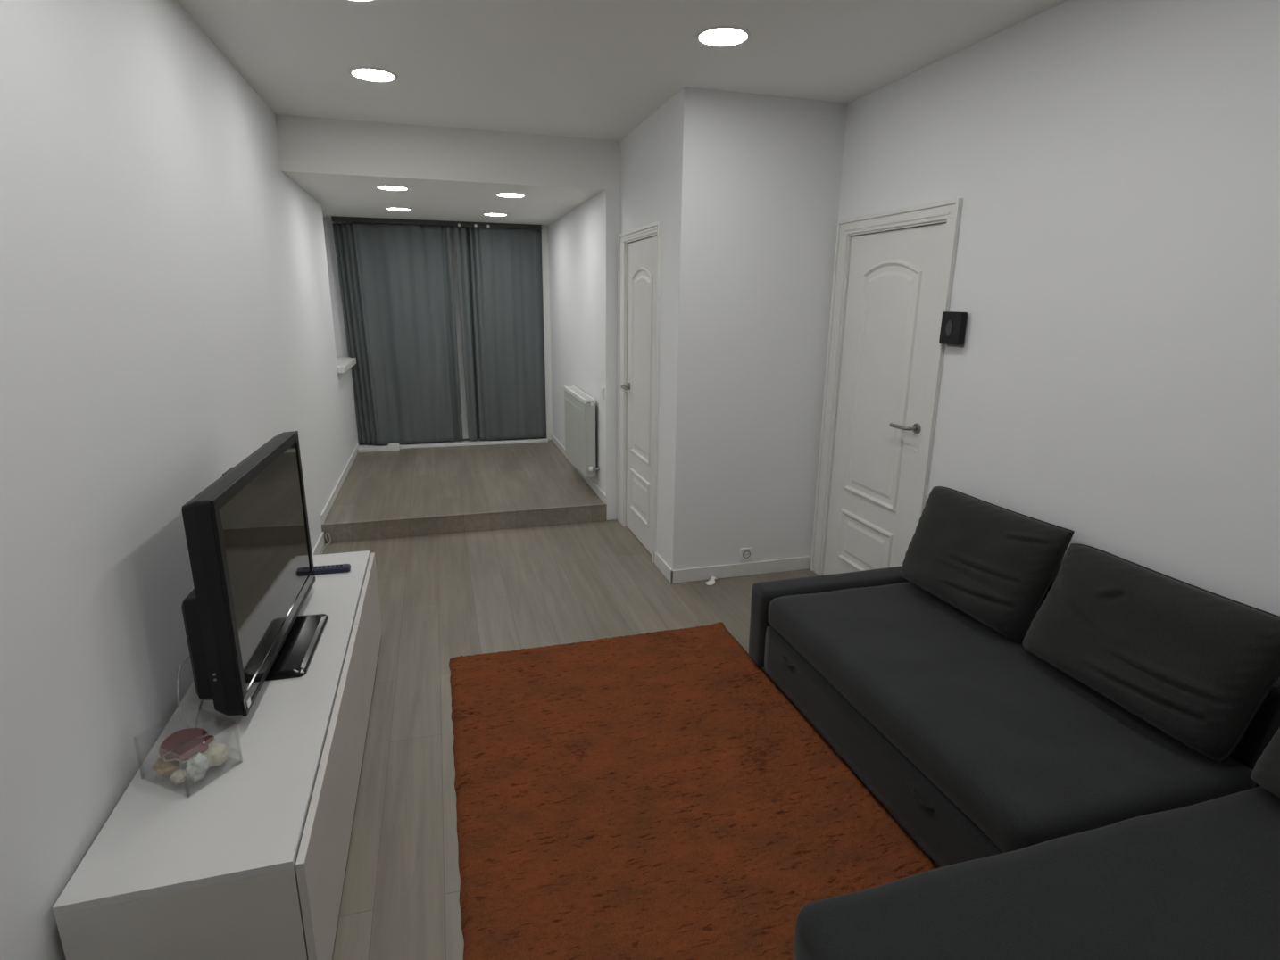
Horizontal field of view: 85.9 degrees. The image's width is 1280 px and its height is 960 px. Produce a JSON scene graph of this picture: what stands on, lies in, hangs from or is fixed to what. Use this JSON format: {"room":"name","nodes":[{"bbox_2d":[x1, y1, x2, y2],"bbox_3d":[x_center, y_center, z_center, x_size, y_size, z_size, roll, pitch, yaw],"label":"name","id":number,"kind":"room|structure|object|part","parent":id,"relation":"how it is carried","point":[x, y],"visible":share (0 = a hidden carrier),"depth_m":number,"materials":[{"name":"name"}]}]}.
{"room":"living room","nodes":[
{"label":"living room","id":0,"kind":"room"},
{"bbox_2d":[0,0,358,959],"bbox_3d":[-1.854,-0.430,2.778,0.300,2.732,9.005,-4,15,-16],"label":"wall","id":1,"kind":"structure","parent":0,"point":[166,316],"depth_m":1.87,"materials":[{"name":"white paint"}]},
{"bbox_2d":[311,531,324,555],"bbox_3d":[-1.338,1.177,1.895,0.013,0.085,6.285,-4,15,-16],"label":"baseboard","id":2,"kind":"structure","parent":1,"relation":"attached to","point":[317,550],"depth_m":4.62,"materials":[{"name":"white wood"}]},
{"bbox_2d":[320,442,358,524],"bbox_3d":[-2.577,-0.038,5.977,0.013,0.070,2.558,-4,15,-16],"label":"baseboard","id":3,"kind":"structure","parent":1,"relation":"attached to","point":[323,516],"depth_m":5.56,"materials":[{"name":"white wood"}]},
{"bbox_2d":[336,357,356,374],"bbox_3d":[-2.865,-1.083,6.498,0.252,0.073,1.075,-4,15,-16],"label":"sill","id":4,"kind":"structure","parent":1,"relation":"attached to","point":[344,364],"depth_m":6.40,"materials":[{"name":"white stone"}]},
{"bbox_2d":[323,217,348,357],"bbox_3d":[-2.113,-1.542,7.365,2.445,2.284,0.200,-4,15,-16],"label":"wall","id":5,"kind":"structure","parent":0,"point":[338,322],"depth_m":6.88,"materials":[{"name":"white paint"}]},
{"bbox_2d":[335,222,536,439],"bbox_3d":[-2.031,-1.522,7.293,2.020,2.284,0.190,-4,15,-16],"label":"window","id":6,"kind":"structure","parent":5,"relation":"in","point":[465,436],"depth_m":7.24,"materials":[{"name":"white plastic"}]},
{"bbox_3d":[-2.050,-1.538,7.353,2.020,2.284,0.060,-4,15,-16],"label":"frame","id":7,"kind":"part","parent":6,"relation":"part of","materials":[{"name":"white plastic"}]},
{"bbox_2d":[274,114,620,225],"bbox_3d":[-1.709,-2.514,5.769,2.467,0.416,2.908,-4,15,-16],"label":"ceiling","id":8,"kind":"structure","parent":0,"point":[450,174],"depth_m":4.58,"materials":[{"name":"white paint"}]},
{"bbox_2d":[375,184,409,191],"bbox_3d":[-1.726,-2.039,4.795,0.224,0.008,0.224,-4,15,-16],"label":"recessed light","id":9,"kind":"object","parent":8,"relation":"in","point":[392,187],"visible":1,"depth_m":4.78,"materials":[{"name":"white plastic"}]},
{"bbox_2d":[378,186,407,190],"bbox_3d":[-1.726,-2.040,4.795,0.194,0.005,0.194,-4,15,-16],"label":"diffuser","id":10,"kind":"object","parent":9,"relation":"attached to","point":[379,187],"depth_m":4.78,"materials":[{"name":"white plastic"}]},
{"bbox_2d":[385,207,412,211],"bbox_3d":[-2.089,-2.348,5.956,0.224,0.008,0.224,-4,15,-16],"label":"recessed light","id":11,"kind":"object","parent":8,"relation":"in","point":[398,209],"visible":1,"depth_m":5.94,"materials":[{"name":"white plastic"}]},
{"bbox_2d":[387,207,410,210],"bbox_3d":[-2.089,-2.349,5.956,0.194,0.005,0.194,-4,15,-16],"label":"diffuser","id":12,"kind":"object","parent":11,"relation":"attached to","point":[390,209],"depth_m":5.94,"materials":[{"name":"white plastic"}]},
{"bbox_2d":[331,216,541,230],"bbox_3d":[-1.984,-2.558,6.844,2.012,0.052,0.068,-4,15,-16],"label":"rail","id":13,"kind":"object","parent":8,"relation":"attached to","point":[353,220],"visible":1,"depth_m":6.82,"materials":[{"name":"grey plastic"}]},
{"bbox_2d":[332,223,463,444],"bbox_3d":[-2.443,-1.452,7.024,1.113,2.185,0.113,-3,15,-12],"label":"curtain","id":14,"kind":"object","parent":13,"relation":"hanging from","point":[396,281],"visible":1,"depth_m":7.00,"materials":[{"name":"grey fabric"}]},
{"bbox_2d":[454,226,546,440],"bbox_3d":[-1.461,-1.517,7.313,0.881,2.185,0.109,-3,15,-14],"label":"curtain","id":15,"kind":"object","parent":13,"relation":"hanging from","point":[500,270],"visible":1,"depth_m":7.27,"materials":[{"name":"grey fabric"}]},
{"bbox_2d":[482,212,507,216],"bbox_3d":[-1.316,-2.418,6.256,0.224,0.008,0.224,-4,15,-16],"label":"recessed light","id":16,"kind":"object","parent":8,"relation":"in","point":[496,214],"visible":1,"depth_m":6.24,"materials":[{"name":"white plastic"}]},
{"bbox_2d":[484,213,506,216],"bbox_3d":[-1.316,-2.419,6.256,0.194,0.005,0.194,-4,15,-16],"label":"diffuser","id":17,"kind":"object","parent":16,"relation":"attached to","point":[487,214],"depth_m":6.24,"materials":[{"name":"white plastic"}]},
{"bbox_2d":[495,191,525,198],"bbox_3d":[-0.954,-2.101,5.065,0.224,0.008,0.224,-4,15,-16],"label":"recessed light","id":18,"kind":"object","parent":8,"relation":"in","point":[505,194],"visible":1,"depth_m":5.05,"materials":[{"name":"white plastic"}]},
{"bbox_2d":[497,193,523,197],"bbox_3d":[-0.954,-2.102,5.065,0.194,0.005,0.194,-4,15,-16],"label":"diffuser","id":19,"kind":"object","parent":18,"relation":"attached to","point":[498,195],"depth_m":5.05,"materials":[{"name":"white plastic"}]},
{"bbox_2d":[321,440,606,542],"bbox_3d":[-1.622,-0.020,6.344,2.045,0.134,2.720,-4,15,-16],"label":"floor","id":20,"kind":"structure","parent":0,"point":[411,492],"depth_m":5.61,"materials":[{"name":"grey wood"}]},
{"bbox_2d":[357,442,399,452],"bbox_3d":[-2.699,-0.336,7.110,0.402,0.068,0.070,-4,15,-16],"label":"plinth block","id":21,"kind":"object","parent":20,"relation":"on","point":[390,446],"visible":1,"depth_m":7.10,"materials":[{"name":"white wood"}]},
{"bbox_2d":[358,437,548,448],"bbox_3d":[-2.005,-0.404,7.477,1.975,0.028,0.235,-4,15,-16],"label":"threshold","id":22,"kind":"object","parent":20,"relation":"on","point":[465,443],"visible":0.58,"depth_m":7.42,"materials":[{"name":"white plastic"}]},
{"bbox_2d":[548,189,620,520],"bbox_3d":[-0.533,-1.194,6.367,0.202,2.416,2.708,-4,15,-16],"label":"wall","id":23,"kind":"structure","parent":0,"point":[583,244],"depth_m":5.47,"materials":[{"name":"white paint"}]},
{"bbox_2d":[541,224,552,440],"bbox_3d":[-1.023,-1.567,7.508,0.070,2.284,0.132,-4,15,-16],"label":"trim","id":24,"kind":"structure","parent":23,"relation":"attached to","point":[544,228],"depth_m":7.43,"materials":[{"name":"white paint"}]},
{"bbox_2d":[551,434,606,504],"bbox_3d":[-0.628,-0.164,6.539,0.013,0.070,2.573,-4,15,-16],"label":"baseboard","id":25,"kind":"structure","parent":23,"relation":"attached to","point":[588,479],"depth_m":5.92,"materials":[{"name":"white wood"}]},
{"bbox_2d":[563,385,599,477],"bbox_3d":[-0.505,-0.430,5.854,0.116,0.630,0.978,-4,15,-16],"label":"radiator","id":26,"kind":"object","parent":23,"relation":"attached to","point":[579,407],"visible":1,"depth_m":5.61,"materials":[{"name":"metal"}]},
{"bbox_3d":[-0.559,-0.420,5.871,0.014,0.600,0.905,-4,15,-16],"label":"panel","id":27,"kind":"part","parent":26,"relation":"part of","materials":[{"name":"metal"}]},
{"bbox_2d":[563,385,595,403],"bbox_3d":[-0.521,-0.727,5.803,0.094,0.030,0.917,-4,15,-16],"label":"grille","id":28,"kind":"object","parent":26,"relation":"attached to","point":[579,396],"depth_m":5.73,"materials":[{"name":"white metal"}]},
{"bbox_3d":[-0.392,-0.317,5.468,0.075,0.590,0.012,-4,15,-16],"label":"panel","id":29,"kind":"part","parent":26,"relation":"part of","materials":[{"name":"metal"}]},
{"bbox_2d":[600,387,604,398],"bbox_3d":[-0.286,-0.663,5.223,0.014,0.085,0.080,-4,15,-16],"label":"light switch","id":30,"kind":"object","parent":23,"relation":"attached to","point":[602,388],"visible":1,"depth_m":5.20,"materials":[{"name":"white plastic"}]},
{"bbox_2d":[176,0,1067,141],"bbox_3d":[0.083,-1.563,1.602,3.514,0.100,6.297,-4,15,-16],"label":"ceiling","id":31,"kind":"structure","parent":0,"point":[583,69],"depth_m":3.02,"materials":[{"name":"white paint"}]},
{"bbox_2d":[348,0,374,1],"bbox_3d":[-1.021,-1.735,2.423,0.224,0.008,0.224,-4,15,-16],"label":"recessed light","id":32,"kind":"object","parent":31,"relation":"in","point":[348,0],"visible":1,"depth_m":2.52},
{"bbox_2d":[349,66,397,82],"bbox_3d":[-1.306,-1.986,3.367,0.224,0.008,0.224,-4,15,-16],"label":"recessed light","id":33,"kind":"object","parent":31,"relation":"in","point":[372,74],"visible":1,"depth_m":3.35,"materials":[{"name":"white plastic"}]},
{"bbox_2d":[352,69,394,81],"bbox_3d":[-1.306,-1.987,3.367,0.194,0.005,0.194,-4,15,-16],"label":"diffuser","id":34,"kind":"object","parent":33,"relation":"attached to","point":[368,75],"depth_m":3.37,"materials":[{"name":"white plastic"}]},
{"bbox_2d":[696,24,750,47],"bbox_3d":[0.343,-1.826,2.829,0.224,0.008,0.224,-4,15,-16],"label":"recessed light","id":35,"kind":"object","parent":31,"relation":"in","point":[720,36],"visible":1,"depth_m":2.82,"materials":[{"name":"white plastic"}]},
{"bbox_2d":[699,28,747,45],"bbox_3d":[0.343,-1.827,2.829,0.194,0.005,0.194,-4,15,-16],"label":"diffuser","id":36,"kind":"object","parent":35,"relation":"attached to","point":[709,37],"depth_m":2.83,"materials":[{"name":"white plastic"}]},
{"bbox_2d":[319,519,939,959],"bbox_3d":[-0.355,0.827,3.672,3.514,0.120,9.205,-4,15,-16],"label":"floor","id":37,"kind":"structure","parent":0,"point":[443,597],"depth_m":3.53,"materials":[{"name":"grey wood"}]},
{"bbox_2d":[52,550,382,959],"bbox_3d":[-1.267,0.834,2.475,0.472,0.455,2.030,-4,15,-16],"label":"tv stand","id":38,"kind":"object","parent":37,"relation":"on","point":[247,860],"visible":0.84,"depth_m":1.67,"materials":[{"name":"white wood"}]},
{"bbox_3d":[-0.997,1.093,1.542,0.450,0.433,0.020,-4,15,-16],"label":"panel","id":39,"kind":"part","parent":38,"relation":"part of","materials":[{"name":"white wood"}]},
{"bbox_2d":[176,656,202,729],"bbox_3d":[-1.375,0.572,2.161,0.028,0.207,0.507,-5,16,-20],"label":"power cable","id":40,"kind":"object","parent":38,"relation":"on","point":[188,657],"visible":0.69,"depth_m":1.95,"materials":[{"name":"white plastic"}]},
{"bbox_2d":[181,431,328,716],"bbox_3d":[-1.276,0.265,2.377,0.232,0.694,1.021,-3,15,-14],"label":"television","id":41,"kind":"object","parent":38,"relation":"on","point":[247,533],"visible":1,"depth_m":2.10,"materials":[{"name":"black plastic"}]},
{"bbox_3d":[-1.287,0.987,2.510,0.434,0.020,1.990,-4,15,-16],"label":"panel","id":42,"kind":"part","parent":38,"relation":"part of","materials":[{"name":"white wood"}]},
{"bbox_2d":[313,564,350,575],"bbox_3d":[-1.432,0.409,3.137,0.205,0.027,0.054,-3,15,-15],"label":"remote control","id":43,"kind":"object","parent":38,"relation":"on","point":[342,568],"visible":0.71,"depth_m":3.13,"materials":[{"name":"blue plastic"}]},
{"bbox_3d":[-0.937,0.919,2.160,0.020,0.429,1.217,-4,15,-16],"label":"flap door","id":44,"kind":"part","parent":38,"relation":"part of","materials":[{"name":"white wood"}]},
{"bbox_3d":[-1.221,0.668,3.103,0.020,0.429,0.806,-4,15,-16],"label":"flap door","id":45,"kind":"part","parent":38,"relation":"part of","materials":[{"name":"white wood"}]},
{"bbox_3d":[-1.185,0.710,1.807,0.186,0.125,0.158,7,16,22],"label":"storage box","id":46,"kind":"object","parent":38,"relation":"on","visible":0},
{"bbox_2d":[152,756,179,777],"bbox_3d":[-1.232,0.745,1.790,0.057,0.054,0.059,2,15,5],"label":"seashell","id":47,"kind":"object","parent":46,"relation":"in","point":[163,768],"visible":0.83,"depth_m":1.77,"materials":[{"name":"beige"}]},
{"bbox_2d":[169,769,187,784],"bbox_3d":[-1.184,0.763,1.768,0.046,0.032,0.042,6,16,18],"label":"seashell","id":48,"kind":"object","parent":46,"relation":"in","point":[178,777],"visible":0.92,"depth_m":1.75,"materials":[{"name":"beige"}]},
{"bbox_2d":[157,728,208,758],"bbox_3d":[-1.218,0.687,1.820,0.050,0.030,0.123,9,17,29],"label":"packet","id":49,"kind":"object","parent":46,"relation":"in","point":[176,740],"visible":1,"depth_m":1.81,"materials":[{"name":"plastic"}]},
{"bbox_2d":[163,735,216,763],"bbox_3d":[-1.177,0.708,1.805,0.049,0.029,0.123,11,18,36],"label":"packet","id":50,"kind":"object","parent":46,"relation":"in","point":[186,752],"visible":0.99,"depth_m":1.80,"materials":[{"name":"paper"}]},
{"bbox_2d":[185,752,208,782],"bbox_3d":[-1.142,0.743,1.772,0.049,0.069,0.070,-1,15,-6],"label":"wrapper","id":51,"kind":"object","parent":46,"relation":"in","point":[196,768],"visible":1,"depth_m":1.76,"materials":[{"name":"white paper"}]},
{"bbox_2d":[203,743,229,768],"bbox_3d":[-1.129,0.734,1.829,0.056,0.058,0.074,4,15,11],"label":"seashell","id":52,"kind":"object","parent":46,"relation":"in","point":[217,754],"visible":0.88,"depth_m":1.81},
{"bbox_2d":[320,532,331,555],"bbox_3d":[-1.987,0.581,4.150,0.039,0.080,1.426,-4,15,-16],"label":"cable","id":53,"kind":"object","parent":37,"relation":"on","point":[329,541],"visible":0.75,"depth_m":4.80,"materials":[{"name":"grey plastic"}]},
{"bbox_2d":[448,622,938,959],"bbox_3d":[0.044,1.051,2.549,1.416,0.025,2.012,-4,15,-16],"label":"rug","id":54,"kind":"object","parent":37,"relation":"on","point":[658,795],"visible":0.92,"depth_m":2.31,"materials":[{"name":"orange carpet"}]},
{"bbox_2d":[706,575,716,585],"bbox_3d":[0.442,0.617,4.206,0.049,0.027,0.108,10,17,31],"label":"paper scrap","id":55,"kind":"object","parent":37,"relation":"on","point":[711,581],"visible":1,"depth_m":4.20,"materials":[{"name":"white paper"}]},
{"bbox_2d":[748,565,1279,959],"bbox_3d":[0.962,0.852,2.134,1.575,0.642,2.404,-4,15,-16],"label":"sofa","id":56,"kind":"object","parent":37,"relation":"on","point":[1057,822],"visible":0.93,"depth_m":1.90,"materials":[{"name":"black fabric"}]},
{"bbox_3d":[0.965,0.645,3.300,0.906,0.382,0.139,-4,15,-16],"label":"armrest","id":57,"kind":"part","parent":56,"relation":"part of","materials":[{"name":"black fabric"}]},
{"bbox_2d":[900,486,1074,642],"bbox_3d":[1.360,0.325,2.844,0.228,0.461,0.725,-4,15,-17],"label":"cushion","id":58,"kind":"object","parent":56,"relation":"on","point":[996,565],"visible":0.99,"depth_m":2.71,"materials":[{"name":"black fabric"}]},
{"bbox_3d":[1.168,0.737,2.520,0.846,0.156,1.464,-4,15,-16],"label":"seat mattress","id":59,"kind":"part","parent":56,"relation":"part of","materials":[{"name":"black fabric"}]},
{"bbox_3d":[1.159,1.047,1.385,1.519,0.187,0.769,-4,15,-16],"label":"chaise mattress","id":60,"kind":"part","parent":56,"relation":"part of","materials":[{"name":"black fabric"}]},
{"bbox_2d":[1022,543,1279,762],"bbox_3d":[1.560,0.512,2.189,0.225,0.441,0.744,-3,15,-15],"label":"cushion","id":61,"kind":"object","parent":56,"relation":"on","point":[1197,665],"visible":1,"depth_m":2.05,"materials":[{"name":"black fabric"}]},
{"bbox_3d":[1.709,0.807,2.273,0.059,0.608,2.268,-4,15,-16],"label":"backrest","id":62,"kind":"part","parent":56,"relation":"part of","materials":[{"name":"black fabric"}]},
{"bbox_2d":[1250,727,1279,797],"bbox_3d":[1.775,0.693,1.482,0.217,0.441,0.730,-4,15,-16],"label":"cushion","id":63,"kind":"object","parent":56,"relation":"on","point":[1266,773],"visible":1,"depth_m":1.77,"materials":[{"name":"black fabric"}]},
{"bbox_2d":[619,87,702,570],"bbox_3d":[0.079,-0.855,4.480,0.100,2.732,1.303,-4,15,-16],"label":"wall","id":64,"kind":"structure","parent":0,"point":[660,157],"depth_m":3.97,"materials":[{"name":"white paint"}]},
{"bbox_2d":[617,221,661,563],"bbox_3d":[0.008,-0.591,4.683,0.157,2.118,0.918,-4,15,-16],"label":"door","id":65,"kind":"structure","parent":64,"relation":"in","point":[640,248],"depth_m":4.66,"materials":[{"name":"white paint"}]},
{"bbox_3d":[-0.096,-0.654,4.860,0.062,0.021,0.140,-4,15,-16],"label":"lever","id":66,"kind":"part","parent":65,"relation":"part of","materials":[{"name":"metal"}]},
{"bbox_3d":[-0.005,0.119,4.829,0.013,0.310,0.465,-4,15,-16],"label":"panel","id":67,"kind":"part","parent":65,"relation":"part of","materials":[{"name":"white paint"}]},
{"bbox_3d":[0.044,-0.567,4.661,0.104,2.082,0.785,-4,15,-16],"label":"frame","id":68,"kind":"part","parent":65,"relation":"part of","materials":[{"name":"white paint"}]},
{"bbox_3d":[0.005,-0.764,4.597,0.013,1.275,0.465,-4,15,-16],"label":"panel","id":69,"kind":"part","parent":65,"relation":"part of","materials":[{"name":"white paint"}]},
{"bbox_2d":[654,551,673,583],"bbox_3d":[0.148,0.550,4.344,0.013,0.085,0.344,-4,15,-16],"label":"baseboard","id":70,"kind":"structure","parent":64,"relation":"attached to","point":[660,564],"depth_m":4.33,"materials":[{"name":"white wood"}]},
{"bbox_2d":[688,89,847,568],"bbox_3d":[0.702,-0.735,4.051,0.848,2.732,0.100,-4,15,-16],"label":"wall","id":71,"kind":"structure","parent":0,"point":[770,176],"depth_m":3.95,"materials":[{"name":"white paint"}]},
{"bbox_2d":[670,556,811,583],"bbox_3d":[0.649,0.562,4.320,0.960,0.085,0.013,-4,15,-16],"label":"baseboard","id":72,"kind":"structure","parent":71,"relation":"attached to","point":[766,567],"depth_m":4.31,"materials":[{"name":"white wood"}]},
{"bbox_2d":[739,548,752,560],"bbox_3d":[0.667,0.465,4.301,0.080,0.080,0.010,-4,15,-16],"label":"wall socket","id":73,"kind":"object","parent":71,"relation":"attached to","point":[746,553],"visible":1,"depth_m":4.30,"materials":[{"name":"white plastic"}]},
{"bbox_2d":[838,0,1279,687],"bbox_3d":[1.855,-0.147,1.864,0.100,2.732,5.094,-4,15,-16],"label":"wall","id":74,"kind":"structure","parent":0,"point":[1114,165],"depth_m":2.36,"materials":[{"name":"white paint"}]},
{"bbox_2d":[809,198,963,575],"bbox_3d":[1.284,-0.327,3.725,0.158,2.122,0.969,-4,15,-16],"label":"door","id":75,"kind":"structure","parent":74,"relation":"in","point":[893,270],"depth_m":3.65,"materials":[{"name":"white paint"}]},
{"bbox_3d":[1.264,0.379,3.896,0.013,0.310,0.485,-4,15,-16],"label":"panel","id":76,"kind":"part","parent":75,"relation":"part of","materials":[{"name":"white paint"}]},
{"bbox_3d":[1.274,-0.505,3.664,0.013,1.278,0.485,-4,15,-16],"label":"panel","id":77,"kind":"part","parent":75,"relation":"part of","materials":[{"name":"white paint"}]},
{"bbox_3d":[1.318,-0.267,3.445,0.062,0.021,0.140,-4,15,-16],"label":"lever","id":78,"kind":"part","parent":75,"relation":"part of","materials":[{"name":"metal"}]},
{"bbox_3d":[1.368,-0.255,3.398,0.011,0.053,0.053,-4,15,-16],"label":"handle","id":79,"kind":"part","parent":75,"relation":"part of","materials":[{"name":"metal"}]},
{"bbox_2d":[939,311,967,347],"bbox_3d":[1.403,-0.674,3.074,0.042,0.153,0.128,-4,15,-16],"label":"thermostat","id":80,"kind":"object","parent":74,"relation":"attached to","point":[953,326],"visible":1,"depth_m":3.05,"materials":[{"name":"grey plastic"}]},
{"bbox_3d":[1.420,-0.669,3.076,0.010,0.143,0.100,-4,15,-16],"label":"wall plate","id":81,"kind":"part","parent":80,"relation":"part of","materials":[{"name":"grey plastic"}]}
]}

